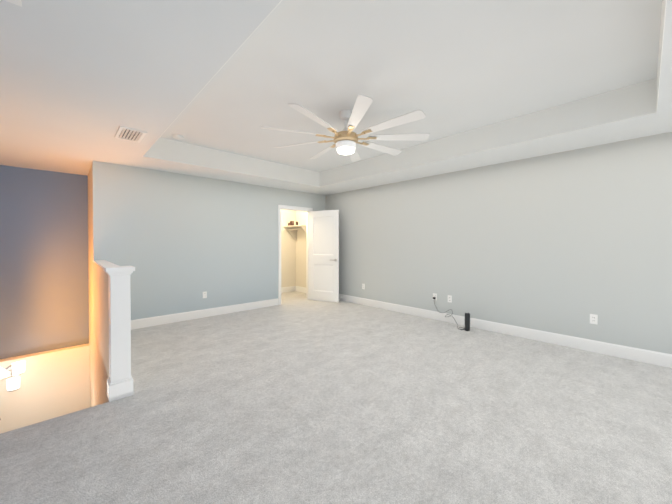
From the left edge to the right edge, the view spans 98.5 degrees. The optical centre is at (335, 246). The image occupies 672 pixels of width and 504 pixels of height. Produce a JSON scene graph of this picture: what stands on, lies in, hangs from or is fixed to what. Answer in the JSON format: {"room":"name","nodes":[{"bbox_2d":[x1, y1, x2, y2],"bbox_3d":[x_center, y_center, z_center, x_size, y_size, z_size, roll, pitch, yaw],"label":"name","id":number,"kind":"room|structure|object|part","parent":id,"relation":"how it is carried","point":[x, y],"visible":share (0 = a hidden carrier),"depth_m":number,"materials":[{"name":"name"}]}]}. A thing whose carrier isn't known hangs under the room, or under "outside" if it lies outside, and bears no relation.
{"room":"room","nodes":[
{"label":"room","id":0,"kind":"room"},
{"bbox_2d":[0,344,89,433],"bbox_3d":[-4.610,2.951,4.603,1.065,2.580,0.290,-1,1,-43],"label":"wall","id":1,"kind":"structure","parent":0,"point":[55,383],"depth_m":4.50,"materials":[{"name":"beige paint"}]},
{"bbox_2d":[88,164,108,406],"bbox_3d":[-2.978,1.530,3.705,0.110,5.440,3.510,-1,1,-43],"label":"wall","id":2,"kind":"structure","parent":0,"point":[101,319],"depth_m":3.68,"materials":[{"name":"beige paint"}]},
{"bbox_2d":[93,260,117,267],"bbox_3d":[-2.602,0.209,3.290,0.134,0.020,2.150,-1,1,-43],"label":"trim","id":3,"kind":"structure","parent":2,"relation":"on","point":[102,263],"depth_m":3.37,"materials":[{"name":"white wood"}]},
{"bbox_2d":[0,165,295,358],"bbox_3d":[-3.094,0.016,6.088,5.350,3.260,0.150,-1,1,-43],"label":"wall","id":4,"kind":"structure","parent":0,"point":[44,290],"depth_m":4.58,"materials":[{"name":"paint"}]},
{"bbox_2d":[281,286,295,292],"bbox_3d":[-1.676,1.143,7.314,1.620,0.140,0.016,-1,1,-43],"label":"baseboard","id":5,"kind":"structure","parent":4,"relation":"attached to","point":[288,289],"depth_m":7.69,"materials":[{"name":"white wood"}]},
{"bbox_2d":[92,161,325,319],"bbox_3d":[-1.854,0.011,5.543,4.285,2.440,0.120,-1,1,-43],"label":"wall","id":6,"kind":"structure","parent":0,"point":[181,243],"depth_m":4.86,"materials":[{"name":"paint"}]},
{"bbox_2d":[131,298,277,329],"bbox_3d":[-2.251,1.166,5.090,2.850,0.140,0.016,-1,1,-43],"label":"baseboard","id":7,"kind":"structure","parent":6,"relation":"attached to","point":[161,320],"depth_m":4.98,"materials":[{"name":"white wood"}]},
{"bbox_2d":[278,205,312,304],"bbox_3d":[-0.922,0.173,6.418,0.908,2.099,0.156,-1,1,-43],"label":"door frame","id":8,"kind":"structure","parent":6,"relation":"attached to","point":[292,208],"depth_m":6.28,"materials":[{"name":"white wood"}]},
{"bbox_2d":[309,210,338,302],"bbox_3d":[-0.284,0.209,6.447,0.760,2.010,0.143,0,1,27],"label":"door","id":9,"kind":"structure","parent":6,"relation":"in","point":[323,255],"depth_m":6.42,"materials":[{"name":"white wood"}]},
{"bbox_2d":[281,291,305,302],"bbox_3d":[-1.342,1.407,6.982,1.890,0.380,1.260,-1,1,-43],"label":"floor","id":10,"kind":"structure","parent":0,"point":[291,296],"depth_m":7.04,"materials":[{"name":"beige carpet"}]},
{"bbox_2d":[296,211,305,287],"bbox_3d":[-0.713,-0.008,7.455,0.006,2.440,1.110,-1,1,-43],"label":"wall","id":11,"kind":"structure","parent":0,"point":[301,255],"depth_m":7.67,"materials":[{"name":"paint"}]},
{"bbox_2d":[283,225,305,240],"bbox_3d":[-0.981,-0.329,7.440,0.400,0.399,0.760,-1,1,-43],"label":"shelf","id":12,"kind":"object","parent":11,"relation":"attached to","point":[293,229],"visible":0.81,"depth_m":7.61,"materials":[{"name":"paint"}]},
{"bbox_2d":[288,221,297,225],"bbox_3d":[-1.114,-0.588,7.478,0.200,0.120,0.219,-1,1,-43],"label":"box","id":13,"kind":"object","parent":12,"relation":"on","point":[291,223],"visible":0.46,"depth_m":7.38,"materials":[{"name":"red"}]},
{"bbox_2d":[0,299,671,503],"bbox_3d":[0.723,1.457,2.026,5.650,0.380,8.800,-1,1,-43],"label":"floor carpet","id":14,"kind":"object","parent":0,"point":[305,401],"visible":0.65,"depth_m":2.07,"materials":[{"name":"grey carpet"}]},
{"bbox_2d":[103,266,134,401],"bbox_3d":[-1.834,0.718,2.457,0.196,1.090,0.196,-1,1,-43],"label":"newel post","id":15,"kind":"object","parent":14,"relation":"on","point":[120,382],"visible":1,"depth_m":2.40,"materials":[{"name":"white wood"}]},
{"bbox_2d":[434,302,469,330],"bbox_3d":[1.790,1.065,4.560,0.268,0.353,0.678,-1,1,-43],"label":"speaker","id":16,"kind":"object","parent":14,"relation":"on","point":[467,321],"visible":0.98,"depth_m":4.26},
{"bbox_2d":[0,0,671,194],"bbox_3d":[0.293,-1.377,2.457,5.350,0.400,9.760,-1,1,-43],"label":"ceiling","id":17,"kind":"structure","parent":0,"point":[82,82],"depth_m":2.43,"materials":[{"name":"paint"}]},
{"bbox_2d":[5,0,21,6],"bbox_3d":[-1.515,-1.154,0.959,0.600,0.016,0.640,-1,1,-43],"label":"ceiling vent","id":18,"kind":"object","parent":17,"relation":"in","point":[17,2],"visible":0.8,"depth_m":1.37,"materials":[{"name":"white metal"}]},
{"bbox_2d":[115,126,146,142],"bbox_3d":[-2.169,-1.176,3.058,0.225,0.015,0.400,-1,1,-43],"label":"ceiling vent","id":19,"kind":"object","parent":17,"relation":"in","point":[129,134],"visible":1,"depth_m":3.03,"materials":[{"name":"white metal"}]},
{"bbox_2d":[172,134,183,139],"bbox_3d":[-2.132,-1.473,3.912,0.136,0.038,0.136,-1,1,-43],"label":"smoke detector","id":20,"kind":"object","parent":17,"relation":"attached to","point":[178,137],"visible":1,"depth_m":3.87,"materials":[{"name":"white plastic"}]},
{"bbox_2d":[261,94,429,161],"bbox_3d":[0.123,-1.260,3.218,1.810,0.450,1.812,-1,1,-43],"label":"ceiling fan","id":21,"kind":"object","parent":17,"relation":"hanging from","point":[345,140],"visible":1,"depth_m":3.10,"materials":[{"name":"white"}]},
{"bbox_3d":[0.109,-1.056,3.220,0.194,0.041,0.194,-1,1,-43],"label":"light glass","id":22,"kind":"part","parent":21,"relation":"part of","materials":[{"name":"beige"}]},
{"bbox_2d":[326,132,671,353],"bbox_3d":[2.300,0.013,4.351,0.150,3.220,10.060,-1,1,-43],"label":"wall","id":23,"kind":"structure","parent":0,"point":[568,243],"depth_m":3.86,"materials":[{"name":"paint"}]},
{"bbox_2d":[296,286,305,292],"bbox_3d":[-0.717,1.142,7.463,0.016,0.140,1.110,-1,1,-43],"label":"baseboard","id":24,"kind":"structure","parent":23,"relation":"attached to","point":[300,289],"depth_m":7.68,"materials":[{"name":"white wood"}]},
{"bbox_2d":[339,294,671,367],"bbox_3d":[2.660,1.179,3.857,0.016,0.140,8.530,-1,1,-43],"label":"baseboard","id":25,"kind":"structure","parent":23,"relation":"attached to","point":[642,355],"depth_m":3.83,"materials":[{"name":"white wood"}]},
{"bbox_2d":[590,314,597,323],"bbox_3d":[3.056,0.863,3.437,0.008,0.114,0.070,-1,1,-43],"label":"outlet","id":26,"kind":"object","parent":23,"relation":"attached to","point":[593,318],"visible":1,"depth_m":3.44,"materials":[{"name":"white plastic"}]},
{"bbox_3d":[-1.766,1.361,0.660,0.150,5.840,9.910,-1,1,-43],"label":"wall","id":27,"kind":"structure","parent":0,"visible":0},
{"bbox_2d":[0,361,25,391],"bbox_3d":[-4.662,1.847,4.119,0.353,0.388,0.328,-1,1,-43],"label":"light fixture","id":28,"kind":"object","parent":27,"relation":"attached to","point":[15,368],"visible":1,"depth_m":4.09,"materials":[{"name":"silver metal"}]}
]}

